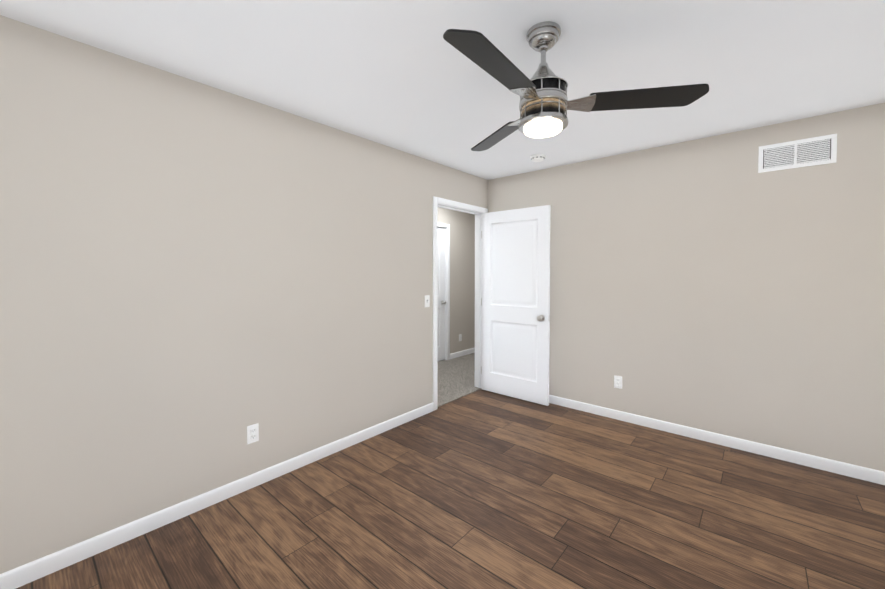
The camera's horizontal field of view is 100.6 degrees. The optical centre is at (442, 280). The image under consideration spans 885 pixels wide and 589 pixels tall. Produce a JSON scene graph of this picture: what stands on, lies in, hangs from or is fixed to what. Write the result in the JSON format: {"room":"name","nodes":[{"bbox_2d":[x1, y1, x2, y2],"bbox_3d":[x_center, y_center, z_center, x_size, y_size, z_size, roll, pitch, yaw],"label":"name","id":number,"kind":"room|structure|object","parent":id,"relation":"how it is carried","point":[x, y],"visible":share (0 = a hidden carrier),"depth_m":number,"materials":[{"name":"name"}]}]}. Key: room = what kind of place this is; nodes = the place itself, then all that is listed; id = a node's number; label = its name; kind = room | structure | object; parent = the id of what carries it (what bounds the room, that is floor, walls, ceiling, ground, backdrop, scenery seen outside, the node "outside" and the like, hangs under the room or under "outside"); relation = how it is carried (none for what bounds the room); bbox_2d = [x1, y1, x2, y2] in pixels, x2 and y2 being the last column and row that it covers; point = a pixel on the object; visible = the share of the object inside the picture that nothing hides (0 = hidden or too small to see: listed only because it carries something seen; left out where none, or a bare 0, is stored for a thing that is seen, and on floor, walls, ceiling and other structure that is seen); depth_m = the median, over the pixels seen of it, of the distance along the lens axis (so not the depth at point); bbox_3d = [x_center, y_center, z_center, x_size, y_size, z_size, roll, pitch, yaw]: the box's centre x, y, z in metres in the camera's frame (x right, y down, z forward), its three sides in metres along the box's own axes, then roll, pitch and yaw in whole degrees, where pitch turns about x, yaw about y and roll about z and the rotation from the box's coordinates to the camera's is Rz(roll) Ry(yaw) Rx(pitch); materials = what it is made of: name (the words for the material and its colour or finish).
{"room":"bedroom","nodes":[
{"label":"bedroom","id":0,"kind":"room"},
{"bbox_2d":[0,15,487,573],"bbox_3d":[-0.333,0.067,3.410,0.115,2.440,5.950,1,2,41],"label":"wall","id":1,"kind":"structure","parent":0,"point":[197,278],"depth_m":2.02,"materials":[{"name":"beige paint"}]},
{"bbox_2d":[0,402,433,588],"bbox_3d":[-1.123,1.268,2.424,0.013,0.083,3.154,1,2,41],"label":"baseboard","id":2,"kind":"structure","parent":1,"relation":"attached to","point":[24,574],"depth_m":2.02,"materials":[{"name":"white wood"}]},
{"bbox_2d":[247,423,258,443],"bbox_3d":[-1.200,0.972,2.330,0.011,0.115,0.070,1,2,41],"label":"outlet","id":3,"kind":"object","parent":1,"relation":"attached to","point":[253,433],"visible":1,"depth_m":2.33,"materials":[{"name":"white plastic"}]},
{"bbox_2d":[425,295,429,306],"bbox_3d":[-0.143,0.199,3.531,0.018,0.115,0.070,1,2,41],"label":"light switch","id":4,"kind":"object","parent":1,"relation":"attached to","point":[427,300],"visible":1,"depth_m":3.53,"materials":[{"name":"white plastic"}]},
{"bbox_2d":[433,196,487,410],"bbox_3d":[0.166,0.223,3.991,0.147,2.102,0.937,1,2,41],"label":"door frame","id":5,"kind":"structure","parent":1,"relation":"attached to","point":[436,200],"depth_m":4.04,"materials":[{"name":"white wood"}]},
{"bbox_2d":[482,205,550,405],"bbox_3d":[0.772,0.250,3.968,0.813,2.024,0.168,1,2,41],"label":"door leaf","id":6,"kind":"structure","parent":5,"relation":"attached to","point":[515,303],"depth_m":3.93,"materials":[{"name":"white paint"}]},
{"bbox_2d":[0,0,884,179],"bbox_3d":[0.513,-1.186,2.651,4.790,0.100,5.950,1,2,41],"label":"ceiling","id":7,"kind":"structure","parent":0,"point":[403,76],"depth_m":1.86,"materials":[{"name":"white paint"}]},
{"bbox_2d":[530,154,545,161],"bbox_3d":[0.886,-1.131,3.413,0.142,0.045,0.142,1,2,41],"label":"smoke detector","id":8,"kind":"object","parent":7,"relation":"attached to","point":[537,157],"visible":1,"depth_m":3.37,"materials":[{"name":"white plastic"}]},
{"bbox_2d":[443,21,708,150],"bbox_3d":[0.359,-0.888,1.548,1.167,0.446,1.050,1,2,41],"label":"fan","id":9,"kind":"object","parent":7,"relation":"hanging from","point":[545,104],"visible":1,"depth_m":1.57,"materials":[{"name":"black wood"}]},
{"bbox_2d":[16,389,884,588],"bbox_3d":[0.487,1.377,1.674,3.477,0.100,4.350,1,2,41],"label":"floor","id":10,"kind":"structure","parent":0,"point":[481,489],"depth_m":2.02,"materials":[{"name":"brown wood"}]},
{"bbox_2d":[437,207,474,353],"bbox_3d":[0.099,0.013,5.775,0.115,2.440,1.805,1,2,41],"label":"wall","id":11,"kind":"structure","parent":0,"point":[462,273],"depth_m":5.93,"materials":[{"name":"beige paint"}]},
{"bbox_2d":[437,227,445,360],"bbox_3d":[-0.216,0.216,5.391,0.168,2.018,0.762,1,2,41],"label":"door leaf","id":12,"kind":"structure","parent":11,"relation":"in","point":[441,287],"depth_m":5.59,"materials":[{"name":"white paint"}]},
{"bbox_2d":[437,222,449,359],"bbox_3d":[-0.230,0.191,5.398,0.147,2.102,0.886,1,2,41],"label":"door frame","id":13,"kind":"structure","parent":11,"relation":"attached to","point":[447,226],"depth_m":5.66,"materials":[{"name":"white wood"}]},
{"bbox_2d":[450,347,474,358],"bbox_3d":[0.385,1.179,6.035,0.013,0.083,0.848,1,2,41],"label":"baseboard","id":14,"kind":"structure","parent":11,"relation":"attached to","point":[462,353],"depth_m":5.95,"materials":[{"name":"white wood"}]},
{"bbox_2d":[438,353,481,406],"bbox_3d":[-0.110,1.306,4.646,1.313,0.107,3.830,1,2,41],"label":"floor","id":15,"kind":"structure","parent":0,"point":[456,378],"depth_m":4.69,"materials":[{"name":"beige carpet"}]},
{"bbox_2d":[488,103,884,471],"bbox_3d":[1.879,0.071,3.240,3.455,2.440,0.115,1,2,41],"label":"wall","id":16,"kind":"structure","parent":0,"point":[719,284],"depth_m":2.85,"materials":[{"name":"beige paint"}]},
{"bbox_2d":[614,375,621,388],"bbox_3d":[1.624,0.940,3.397,0.070,0.115,0.011,1,2,41],"label":"outlet","id":17,"kind":"object","parent":16,"relation":"attached to","point":[617,381],"visible":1,"depth_m":3.40,"materials":[{"name":"white plastic"}]},
{"bbox_2d":[549,395,884,484],"bbox_3d":[1.794,1.249,3.256,3.340,0.083,0.013,1,2,41],"label":"baseboard","id":18,"kind":"structure","parent":16,"relation":"attached to","point":[848,469],"depth_m":2.84,"materials":[{"name":"white wood"}]},
{"bbox_2d":[758,134,836,172],"bbox_3d":[2.500,-0.894,2.602,0.400,0.194,0.009,1,2,41],"label":"air vent","id":19,"kind":"object","parent":16,"relation":"in","point":[819,150],"visible":1,"depth_m":2.59,"materials":[{"name":"white metal"}]}
]}

